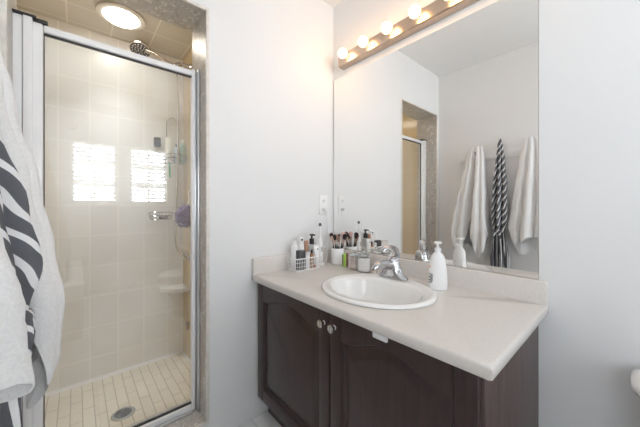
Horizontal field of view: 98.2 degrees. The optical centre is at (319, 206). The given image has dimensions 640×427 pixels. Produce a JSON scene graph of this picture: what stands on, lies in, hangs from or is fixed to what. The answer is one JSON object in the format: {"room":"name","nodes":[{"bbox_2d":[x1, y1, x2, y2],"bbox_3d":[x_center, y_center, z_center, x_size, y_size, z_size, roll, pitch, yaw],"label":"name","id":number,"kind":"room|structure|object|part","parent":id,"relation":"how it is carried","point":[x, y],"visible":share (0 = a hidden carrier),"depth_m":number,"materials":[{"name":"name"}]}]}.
{"room":"bathroom","nodes":[
{"label":"bathroom","id":0,"kind":"room"},
{"bbox_2d":[17,7,182,392],"bbox_3d":[-1.450,0.017,1.878,1.073,2.440,0.060,0,0,-41],"label":"wall","id":1,"kind":"structure","parent":0,"point":[105,172],"depth_m":1.87,"materials":[{"name":"tile"}]},
{"bbox_2d":[45,350,189,396],"bbox_3d":[-1.168,1.129,1.557,0.953,0.016,0.795,0,0,-41],"label":"trim","id":2,"kind":"structure","parent":1,"relation":"attached to","point":[181,351],"depth_m":1.88,"materials":[{"name":"white paint"}]},
{"bbox_2d":[154,137,160,146],"bbox_3d":[-1.197,-0.475,2.040,0.042,0.065,0.026,0,0,-41],"label":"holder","id":3,"kind":"object","parent":1,"relation":"attached to","point":[157,141],"visible":1,"depth_m":2.03,"materials":[{"name":"grey plastic"}]},
{"bbox_2d":[128,40,191,259],"bbox_3d":[-1.113,-0.370,1.949,0.392,1.490,0.126,0,0,-22],"label":"shower","id":4,"kind":"object","parent":1,"relation":"attached to","point":[135,46],"visible":0.91,"depth_m":1.98,"materials":[{"name":"silver metal"}]},
{"bbox_3d":[-1.110,-1.040,1.948,0.197,0.105,0.031,0,0,-22],"label":"handle","id":5,"kind":"part","parent":4,"relation":"part of","materials":[{"name":"silver metal"}]},
{"bbox_2d":[148,212,174,219],"bbox_3d":[-1.139,0.064,2.026,0.195,0.060,0.124,0,0,-41],"label":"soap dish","id":6,"kind":"object","parent":1,"relation":"attached to","point":[169,213],"visible":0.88,"depth_m":1.98,"materials":[{"name":"silver metal"}]},
{"bbox_2d":[17,0,191,59],"bbox_3d":[-1.168,-1.173,1.557,0.953,0.060,0.795,0,0,-41],"label":"ceiling","id":7,"kind":"structure","parent":0,"point":[163,37],"depth_m":1.75,"materials":[{"name":"tile"}]},
{"bbox_2d":[95,1,145,30],"bbox_3d":[-1.192,-1.126,1.665,0.250,0.034,0.250,0,0,-41],"label":"recessed light","id":8,"kind":"object","parent":7,"relation":"in","point":[116,14],"visible":1,"depth_m":1.63,"materials":[{"name":"white glass"}]},
{"bbox_2d":[45,353,189,426],"bbox_3d":[-1.168,1.187,1.557,0.953,0.100,0.795,0,0,-41],"label":"floor","id":9,"kind":"structure","parent":0,"point":[153,388],"depth_m":1.66,"materials":[{"name":"tile"}]},
{"bbox_2d":[111,406,135,421],"bbox_3d":[-1.079,1.135,1.522,0.112,0.004,0.112,0,0,-41],"label":"shower drain","id":10,"kind":"object","parent":9,"relation":"on","point":[123,413],"visible":1,"depth_m":1.52,"materials":[{"name":"metal"}]},
{"bbox_2d":[183,49,191,358],"bbox_3d":[-0.787,0.017,1.891,0.060,2.440,0.795,0,0,-41],"label":"wall","id":11,"kind":"structure","parent":0,"point":[187,60],"depth_m":2.10,"materials":[{"name":"tile"}]},
{"bbox_2d":[159,283,188,292],"bbox_3d":[-1.079,0.610,2.050,0.170,0.025,0.170,0,0,-41],"label":"soap shelf","id":12,"kind":"object","parent":11,"relation":"attached to","point":[181,287],"visible":1,"depth_m":2.02,"materials":[{"name":"white ceramic"}]},
{"bbox_2d":[164,118,186,164],"bbox_3d":[-1.073,-0.496,2.053,0.146,0.360,0.156,0,0,-41],"label":"shower caddy","id":13,"kind":"object","parent":11,"relation":"hanging from","point":[170,118],"visible":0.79,"depth_m":2.04,"materials":[{"name":"silver metal"}]},
{"bbox_2d":[165,137,172,160],"bbox_3d":[-1.104,-0.412,2.028,0.040,0.185,0.038,0,0,-1],"label":"tube","id":14,"kind":"object","parent":13,"relation":"in","point":[168,141],"visible":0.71,"depth_m":2.02,"materials":[{"name":"beige plastic"}]},
{"bbox_2d":[166,160,172,177],"bbox_3d":[-1.064,-0.263,1.960,0.040,0.120,0.025,0,0,-41],"label":"razor","id":15,"kind":"object","parent":13,"relation":"hanging from","point":[167,161],"visible":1,"depth_m":1.96,"materials":[{"name":"plastic"}]},
{"bbox_2d":[174,144,179,161],"bbox_3d":[-1.048,-0.388,2.029,0.036,0.135,0.036,0,0,-41],"label":"bottle","id":16,"kind":"object","parent":13,"relation":"in","point":[175,148],"visible":0.59,"depth_m":2.01,"materials":[{"name":"grey plastic"}]},
{"bbox_2d":[179,140,184,163],"bbox_3d":[-1.027,-0.407,2.069,0.042,0.175,0.042,0,0,-41],"label":"shampoo bottle","id":17,"kind":"object","parent":13,"relation":"in","point":[182,145],"visible":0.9,"depth_m":2.05,"materials":[{"name":"green plastic"}]},
{"bbox_2d":[175,190,189,227],"bbox_3d":[-0.941,0.014,1.939,0.140,0.277,0.141,0,0,-41],"label":"loofah","id":18,"kind":"object","parent":11,"relation":"hanging from","point":[182,214],"visible":0.71,"depth_m":1.90,"materials":[{"name":"purple plastic"}]},
{"bbox_2d":[182,251,189,261],"bbox_3d":[-0.909,0.357,1.937,0.061,0.110,0.166,0,0,-41],"label":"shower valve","id":19,"kind":"object","parent":11,"relation":"attached to","point":[185,253],"visible":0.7,"depth_m":1.91,"materials":[{"name":"silver metal"}]},
{"bbox_2d":[184,321,189,329],"bbox_3d":[-0.901,0.822,1.921,0.071,0.054,0.040,0,0,-41],"label":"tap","id":20,"kind":"object","parent":11,"relation":"attached to","point":[187,323],"visible":0.47,"depth_m":1.90,"materials":[{"name":"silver metal"}]},
{"bbox_2d":[238,410,281,426],"bbox_3d":[0.328,1.182,-0.007,2.300,0.120,3.120,0,0,-41],"label":"floor","id":21,"kind":"structure","parent":0,"point":[265,419],"depth_m":1.44,"materials":[{"name":"tile"}]},
{"bbox_2d":[258,269,538,426],"bbox_3d":[0.228,0.757,1.242,0.598,0.730,1.089,0,0,-41],"label":"vanity cabinet","id":22,"kind":"object","parent":21,"relation":"on","point":[317,367],"depth_m":0.95,"materials":[{"name":"brown wood"}]},
{"bbox_3d":[-0.142,0.689,1.262,0.012,0.501,0.436,0,0,-41],"label":"raised panel","id":23,"kind":"part","parent":22,"relation":"part of","materials":[{"name":"brown wood"}]},
{"bbox_3d":[-0.139,0.703,1.264,0.022,0.597,0.552,0,0,-41],"label":"door","id":24,"kind":"part","parent":22,"relation":"part of","materials":[{"name":"brown wood"}]},
{"bbox_3d":[0.007,0.446,1.061,0.026,0.031,0.031,0,0,-41],"label":"knob","id":25,"kind":"part","parent":22,"relation":"part of","materials":[{"name":"silver metal"}]},
{"bbox_3d":[0.046,0.446,1.016,0.026,0.031,0.031,0,0,-41],"label":"knob","id":26,"kind":"part","parent":22,"relation":"part of","materials":[{"name":"silver metal"}]},
{"bbox_3d":[0.186,0.405,0.866,0.014,0.024,0.056,0,0,-41],"label":"door latch","id":27,"kind":"part","parent":22,"relation":"part of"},
{"bbox_3d":[0.213,0.689,0.858,0.012,0.501,0.397,0,0,-41],"label":"raised panel","id":28,"kind":"part","parent":22,"relation":"part of","materials":[{"name":"brown wood"}]},
{"bbox_2d":[251,248,548,380],"bbox_3d":[0.236,0.332,1.236,0.600,0.120,1.128,0,0,-41],"label":"countertop","id":29,"kind":"structure","parent":22,"relation":"on","point":[476,325],"depth_m":0.96,"materials":[{"name":"beige laminate"}]},
{"bbox_2d":[286,255,321,271],"bbox_3d":[-0.089,0.320,1.588,0.201,0.073,0.103,0,0,-41],"label":"wire basket","id":30,"kind":"object","parent":29,"relation":"on","point":[319,256],"visible":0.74,"depth_m":1.54,"materials":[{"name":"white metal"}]},
{"bbox_2d":[291,241,297,269],"bbox_3d":[-0.143,0.272,1.562,0.041,0.158,0.041,0,0,-41],"label":"lotion bottle","id":31,"kind":"object","parent":30,"relation":"in","point":[294,246],"visible":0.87,"depth_m":1.54,"materials":[{"name":"white plastic"}]},
{"bbox_2d":[297,237,303,249],"bbox_3d":[-0.112,0.263,1.591,0.042,0.176,0.042,0,0,-41],"label":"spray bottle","id":32,"kind":"object","parent":30,"relation":"in","point":[299,239],"visible":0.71,"depth_m":1.58,"materials":[{"name":"white plastic"}]},
{"bbox_2d":[296,250,305,269],"bbox_3d":[-0.107,0.297,1.543,0.046,0.108,0.033,0,0,-41],"label":"bottle","id":33,"kind":"object","parent":30,"relation":"in","point":[300,254],"visible":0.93,"depth_m":1.53,"materials":[{"name":"grey plastic"}]},
{"bbox_2d":[304,240,308,251],"bbox_3d":[-0.079,0.274,1.607,0.026,0.154,0.026,0,0,-41],"label":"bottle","id":34,"kind":"object","parent":30,"relation":"in","point":[306,242],"visible":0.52,"depth_m":1.60,"materials":[{"name":"orange plastic"}]},
{"bbox_2d":[306,252,309,268],"bbox_3d":[-0.073,0.304,1.569,0.030,0.094,0.031,0,0,-41],"label":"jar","id":35,"kind":"object","parent":30,"relation":"in","point":[307,253],"visible":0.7,"depth_m":1.55,"materials":[{"name":"white plastic"}]},
{"bbox_2d":[309,234,314,254],"bbox_3d":[-0.047,0.256,1.633,0.045,0.190,0.042,0,0,9],"label":"pump bottle","id":36,"kind":"object","parent":30,"relation":"in","point":[311,240],"visible":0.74,"depth_m":1.62,"materials":[{"name":"plastic"}]},
{"bbox_2d":[310,249,313,267],"bbox_3d":[-0.047,0.298,1.589,0.024,0.105,0.024,0,0,-41],"label":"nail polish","id":37,"kind":"object","parent":30,"relation":"in","point":[311,254],"visible":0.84,"depth_m":1.58,"materials":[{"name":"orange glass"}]},
{"bbox_2d":[313,245,318,266],"bbox_3d":[-0.020,0.287,1.613,0.034,0.128,0.032,0,0,2],"label":"tube","id":38,"kind":"object","parent":30,"relation":"in","point":[315,247],"visible":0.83,"depth_m":1.60,"materials":[{"name":"white plastic"}]},
{"bbox_2d":[319,208,327,265],"bbox_3d":[0.020,0.182,1.722,0.056,0.351,0.145,0,0,26],"label":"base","id":39,"kind":"object","parent":29,"relation":"on","point":[324,209],"visible":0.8,"depth_m":1.78,"materials":[{"name":"white plastic"}]},
{"bbox_2d":[318,223,322,262],"bbox_3d":[0.001,0.218,1.681,0.034,0.238,0.034,0,0,-41],"label":"electric toothbrush","id":40,"kind":"object","parent":39,"relation":"on","point":[320,244],"visible":0.9,"depth_m":1.67,"materials":[{"name":"white plastic"}]},
{"bbox_3d":[0.001,0.265,1.681,0.034,0.146,0.034,0,0,-41],"label":"handle","id":41,"kind":"part","parent":40,"relation":"part of","materials":[{"name":"white plastic"}]},
{"bbox_3d":[0.025,0.189,1.743,0.011,0.339,0.100,0,0,34],"label":"power cord","id":42,"kind":"part","parent":39,"relation":"part of","materials":[{"name":"white plastic"}]},
{"bbox_2d":[331,247,343,264],"bbox_3d":[0.111,0.307,1.730,0.082,0.100,0.082,0,0,-41],"label":"cup","id":43,"kind":"object","parent":29,"relation":"on","point":[336,254],"visible":0.8,"depth_m":1.70,"materials":[{"name":"white ceramic"}]},
{"bbox_2d":[336,234,337,248],"bbox_3d":[0.106,0.262,1.761,0.022,0.174,0.039,0,0,15],"label":"makeup brush","id":44,"kind":"object","parent":43,"relation":"in","point":[336,234],"visible":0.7,"depth_m":1.76,"materials":[{"name":"black plastic"}]},
{"bbox_2d":[342,234,346,247],"bbox_3d":[0.143,0.258,1.707,0.028,0.184,0.056,0,0,-41],"label":"makeup brush","id":45,"kind":"object","parent":43,"relation":"in","point":[344,235],"visible":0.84,"depth_m":1.69,"materials":[{"name":"black plastic"}]},
{"bbox_2d":[342,253,347,266],"bbox_3d":[0.150,0.316,1.651,0.012,0.082,0.046,0,0,-41],"label":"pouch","id":46,"kind":"object","parent":29,"relation":"on","point":[344,255],"visible":0.98,"depth_m":1.65,"materials":[{"name":"green plastic"}]},
{"bbox_2d":[349,250,359,256],"bbox_3d":[0.197,0.301,1.576,0.068,0.111,0.068,0,0,-41],"label":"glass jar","id":47,"kind":"object","parent":29,"relation":"on","point":[354,254],"visible":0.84,"depth_m":1.56,"materials":[{"name":"clear glass"}]},
{"bbox_2d":[358,249,370,270],"bbox_3d":[0.243,0.296,1.523,0.072,0.121,0.072,0,0,-41],"label":"glass jar","id":48,"kind":"object","parent":29,"relation":"on","point":[363,254],"visible":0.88,"depth_m":1.51,"materials":[{"name":"clear glass"}]},
{"bbox_3d":[0.243,0.254,1.523,0.069,0.035,0.069,0,0,-41],"label":"lid","id":49,"kind":"part","parent":48,"relation":"part of","materials":[{"name":"clear plastic"}]},
{"bbox_3d":[0.242,0.348,1.523,0.064,0.006,0.064,0,0,-41],"label":"pad","id":50,"kind":"object","parent":48,"relation":"in","visible":0},
{"bbox_3d":[0.243,0.341,1.522,0.064,0.006,0.064,0,0,-41],"label":"pad","id":51,"kind":"object","parent":50,"relation":"on","visible":0},
{"bbox_3d":[0.243,0.335,1.523,0.064,0.006,0.064,0,0,-41],"label":"pad","id":52,"kind":"object","parent":51,"relation":"on","visible":0},
{"bbox_3d":[0.242,0.329,1.524,0.064,0.006,0.064,0,0,-41],"label":"pad","id":53,"kind":"object","parent":52,"relation":"on","visible":0},
{"bbox_3d":[0.242,0.322,1.524,0.064,0.006,0.064,0,0,-41],"label":"pad","id":54,"kind":"object","parent":53,"relation":"on","visible":0},
{"bbox_3d":[0.242,0.316,1.523,0.064,0.006,0.064,0,0,-41],"label":"pad","id":55,"kind":"object","parent":54,"relation":"on","visible":0},
{"bbox_3d":[0.243,0.309,1.524,0.064,0.006,0.064,0,0,-41],"label":"pad","id":56,"kind":"object","parent":55,"relation":"on","visible":0},
{"bbox_3d":[0.242,0.303,1.523,0.064,0.006,0.064,0,0,-41],"label":"pad","id":57,"kind":"object","parent":56,"relation":"on","visible":0},
{"bbox_3d":[0.244,0.297,1.524,0.064,0.006,0.064,0,0,-41],"label":"pad","id":58,"kind":"object","parent":57,"relation":"on","visible":0},
{"bbox_3d":[0.243,0.290,1.523,0.064,0.006,0.064,0,0,-41],"label":"pad","id":59,"kind":"object","parent":58,"relation":"on","visible":0},
{"bbox_2d":[358,257,369,259],"bbox_3d":[0.243,0.284,1.522,0.064,0.006,0.064,0,0,-41],"label":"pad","id":60,"kind":"object","parent":59,"relation":"on","point":[361,258],"visible":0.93,"depth_m":1.50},
{"bbox_2d":[321,273,437,309],"bbox_3d":[0.240,0.421,1.192,0.444,0.158,0.500,0,0,-41],"label":"sink","id":61,"kind":"object","parent":29,"relation":"in","point":[365,290],"visible":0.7,"depth_m":1.27,"materials":[{"name":"white ceramic"}]},
{"bbox_2d":[372,245,407,280],"bbox_3d":[0.315,0.264,1.311,0.164,0.161,0.160,0,0,-41],"label":"faucet","id":62,"kind":"object","parent":29,"relation":"on","point":[391,266],"visible":1,"depth_m":1.31,"materials":[{"name":"silver metal"}]},
{"bbox_3d":[0.303,0.284,1.315,0.151,0.066,0.050,0,0,-32],"label":"spout","id":63,"kind":"part","parent":62,"relation":"part of","materials":[{"name":"silver metal"}]},
{"bbox_3d":[0.334,0.219,1.332,0.102,0.070,0.032,0,0,-21],"label":"lever","id":64,"kind":"part","parent":62,"relation":"part of","materials":[{"name":"silver metal"}]},
{"bbox_2d":[428,241,447,290],"bbox_3d":[0.509,0.253,1.199,0.067,0.208,0.069,0,0,-41],"label":"soap dispenser","id":65,"kind":"object","parent":29,"relation":"on","point":[437,275],"visible":0.98,"depth_m":1.18,"materials":[{"name":"white plastic"}]},
{"bbox_3d":[0.215,0.703,0.860,0.022,0.597,0.513,0,0,-41],"label":"door","id":66,"kind":"part","parent":22,"relation":"part of","materials":[{"name":"brown wood"}]},
{"bbox_3d":[0.599,0.757,0.856,0.549,0.730,0.020,0,0,-41],"label":"panel","id":67,"kind":"part","parent":22,"relation":"part of","materials":[{"name":"brown wood"}]},
{"bbox_2d":[629,368,639,397],"bbox_3d":[0.864,0.790,0.455,0.675,0.664,0.480,0,0,-41],"label":"toilet","id":68,"kind":"object","parent":21,"relation":"on","point":[634,379],"visible":1,"depth_m":0.75,"materials":[{"name":"white ceramic"}]},
{"bbox_2d":[192,0,332,426],"bbox_3d":[-0.550,-0.044,1.434,1.520,2.572,0.205,0,0,-41],"label":"wall","id":69,"kind":"structure","parent":0,"point":[271,61],"depth_m":1.48,"materials":[{"name":"white paint"}]},
{"bbox_2d":[0,0,208,426],"bbox_3d":[-0.843,0.042,1.180,0.650,1.952,0.211,0,0,-41],"label":"trim","id":70,"kind":"structure","parent":69,"relation":"attached to","point":[179,13],"depth_m":1.33,"materials":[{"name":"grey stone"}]},
{"bbox_2d":[12,8,199,426],"bbox_3d":[-0.856,0.161,1.195,0.630,1.706,0.079,0,0,-41],"label":"shower door","id":71,"kind":"structure","parent":69,"relation":"attached to","point":[29,32],"depth_m":1.06,"materials":[{"name":"white metal"}]},
{"bbox_3d":[-1.067,0.165,1.016,0.077,1.699,0.060,0,0,-41],"label":"hinge post","id":72,"kind":"part","parent":71,"relation":"part of","materials":[{"name":"white metal"}]},
{"bbox_3d":[-0.841,-0.662,1.214,0.522,0.026,0.034,0,0,-41],"label":"header rail","id":73,"kind":"part","parent":71,"relation":"part of","materials":[{"name":"white metal"}]},
{"bbox_3d":[-0.840,0.994,1.213,0.522,0.025,0.036,0,0,-41],"label":"rail","id":74,"kind":"part","parent":71,"relation":"part of","materials":[{"name":"white metal"}]},
{"bbox_3d":[-0.638,0.164,1.390,0.016,1.697,0.028,0,0,-41],"label":"latch post","id":75,"kind":"part","parent":71,"relation":"part of","materials":[{"name":"white metal"}]},
{"bbox_2d":[319,195,327,214],"bbox_3d":[0.023,-0.011,1.794,0.071,0.127,0.009,0,0,-41],"label":"wall outlet","id":76,"kind":"object","parent":69,"relation":"attached to","point":[323,199],"visible":0.88,"depth_m":1.79,"materials":[{"name":"white plastic"}]},
{"bbox_2d":[322,0,342,7],"bbox_3d":[0.261,-1.380,0.070,2.300,0.100,3.325,0,0,-41],"label":"ceiling","id":77,"kind":"structure","parent":0,"point":[332,3],"depth_m":1.81,"materials":[{"name":"paint"}]},
{"bbox_2d":[333,0,639,426],"bbox_3d":[1.088,-0.044,0.795,0.100,2.572,3.325,0,0,-41],"label":"wall","id":78,"kind":"structure","parent":0,"point":[589,50],"depth_m":0.94,"materials":[{"name":"white paint"}]},
{"bbox_2d":[338,0,479,69],"bbox_3d":[0.423,-0.919,1.391,0.114,0.081,0.958,0,0,-41],"label":"vanity light","id":79,"kind":"object","parent":78,"relation":"attached to","point":[418,19],"visible":1,"depth_m":1.41,"materials":[{"name":"silver metal"}]},
{"bbox_3d":[0.137,-0.924,1.672,0.055,0.055,0.055,0,0,-41],"label":"bulb","id":80,"kind":"part","parent":79,"relation":"part of","materials":[{"name":"white glass"}]},
{"bbox_3d":[0.241,-0.924,1.553,0.055,0.055,0.055,0,0,-41],"label":"bulb","id":81,"kind":"part","parent":79,"relation":"part of","materials":[{"name":"white glass"}]},
{"bbox_3d":[0.345,-0.924,1.434,0.055,0.055,0.055,0,0,-41],"label":"bulb","id":82,"kind":"part","parent":79,"relation":"part of","materials":[{"name":"white glass"}]},
{"bbox_3d":[0.449,-0.924,1.315,0.055,0.055,0.055,0,0,-41],"label":"bulb","id":83,"kind":"part","parent":79,"relation":"part of","materials":[{"name":"white glass"}]},
{"bbox_2d":[415,11,422,19],"bbox_3d":[0.475,-0.924,1.338,0.014,0.039,0.040,0,0,-41],"label":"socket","id":84,"kind":"object","parent":79,"relation":"attached to","point":[420,17],"depth_m":1.33,"materials":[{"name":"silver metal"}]},
{"bbox_2d":[334,0,538,279],"bbox_3d":[0.452,-0.282,1.437,0.008,1.108,1.090,0,0,-41],"label":"mirror","id":85,"kind":"object","parent":78,"relation":"attached to","point":[436,137],"visible":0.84,"depth_m":1.27,"materials":[{"name":"silver mirror"}]},
{"bbox_2d":[344,249,548,307],"bbox_3d":[0.453,0.330,1.427,0.022,0.115,1.128,0,0,-41],"label":"backsplash","id":86,"kind":"structure","parent":78,"relation":"attached to","point":[514,287],"depth_m":1.15,"materials":[{"name":"beige laminate"}]},
{"bbox_3d":[-0.780,-0.044,0.467,0.100,2.572,1.355,0,0,-41],"label":"wall","id":87,"kind":"structure","parent":0,"visible":0},
{"bbox_3d":[-0.637,-0.466,0.423,0.055,0.077,0.780,0,0,-41],"label":"towel rail","id":88,"kind":"object","parent":87,"relation":"attached to","visible":0},
{"bbox_2d":[0,229,35,402],"bbox_3d":[-0.466,-0.082,0.339,0.161,0.952,0.290,0,0,-41],"label":"bath towel","id":89,"kind":"object","parent":88,"relation":"hanging from","point":[17,378],"visible":1,"depth_m":0.38,"materials":[{"name":"white fabric"}]},
{"bbox_2d":[0,136,42,426],"bbox_3d":[-0.599,-0.009,0.487,0.160,1.158,0.148,0,0,-41],"label":"striped towel","id":90,"kind":"object","parent":88,"relation":"hanging from","point":[22,246],"visible":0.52,"depth_m":0.51,"materials":[{"name":"grey fabric"}]},
{"bbox_2d":[0,41,64,408],"bbox_3d":[-0.741,-0.023,0.670,0.192,1.051,0.308,0,0,-41],"label":"bath towel","id":91,"kind":"object","parent":88,"relation":"hanging from","point":[47,302],"visible":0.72,"depth_m":0.62,"materials":[{"name":"white fabric"}]}
]}

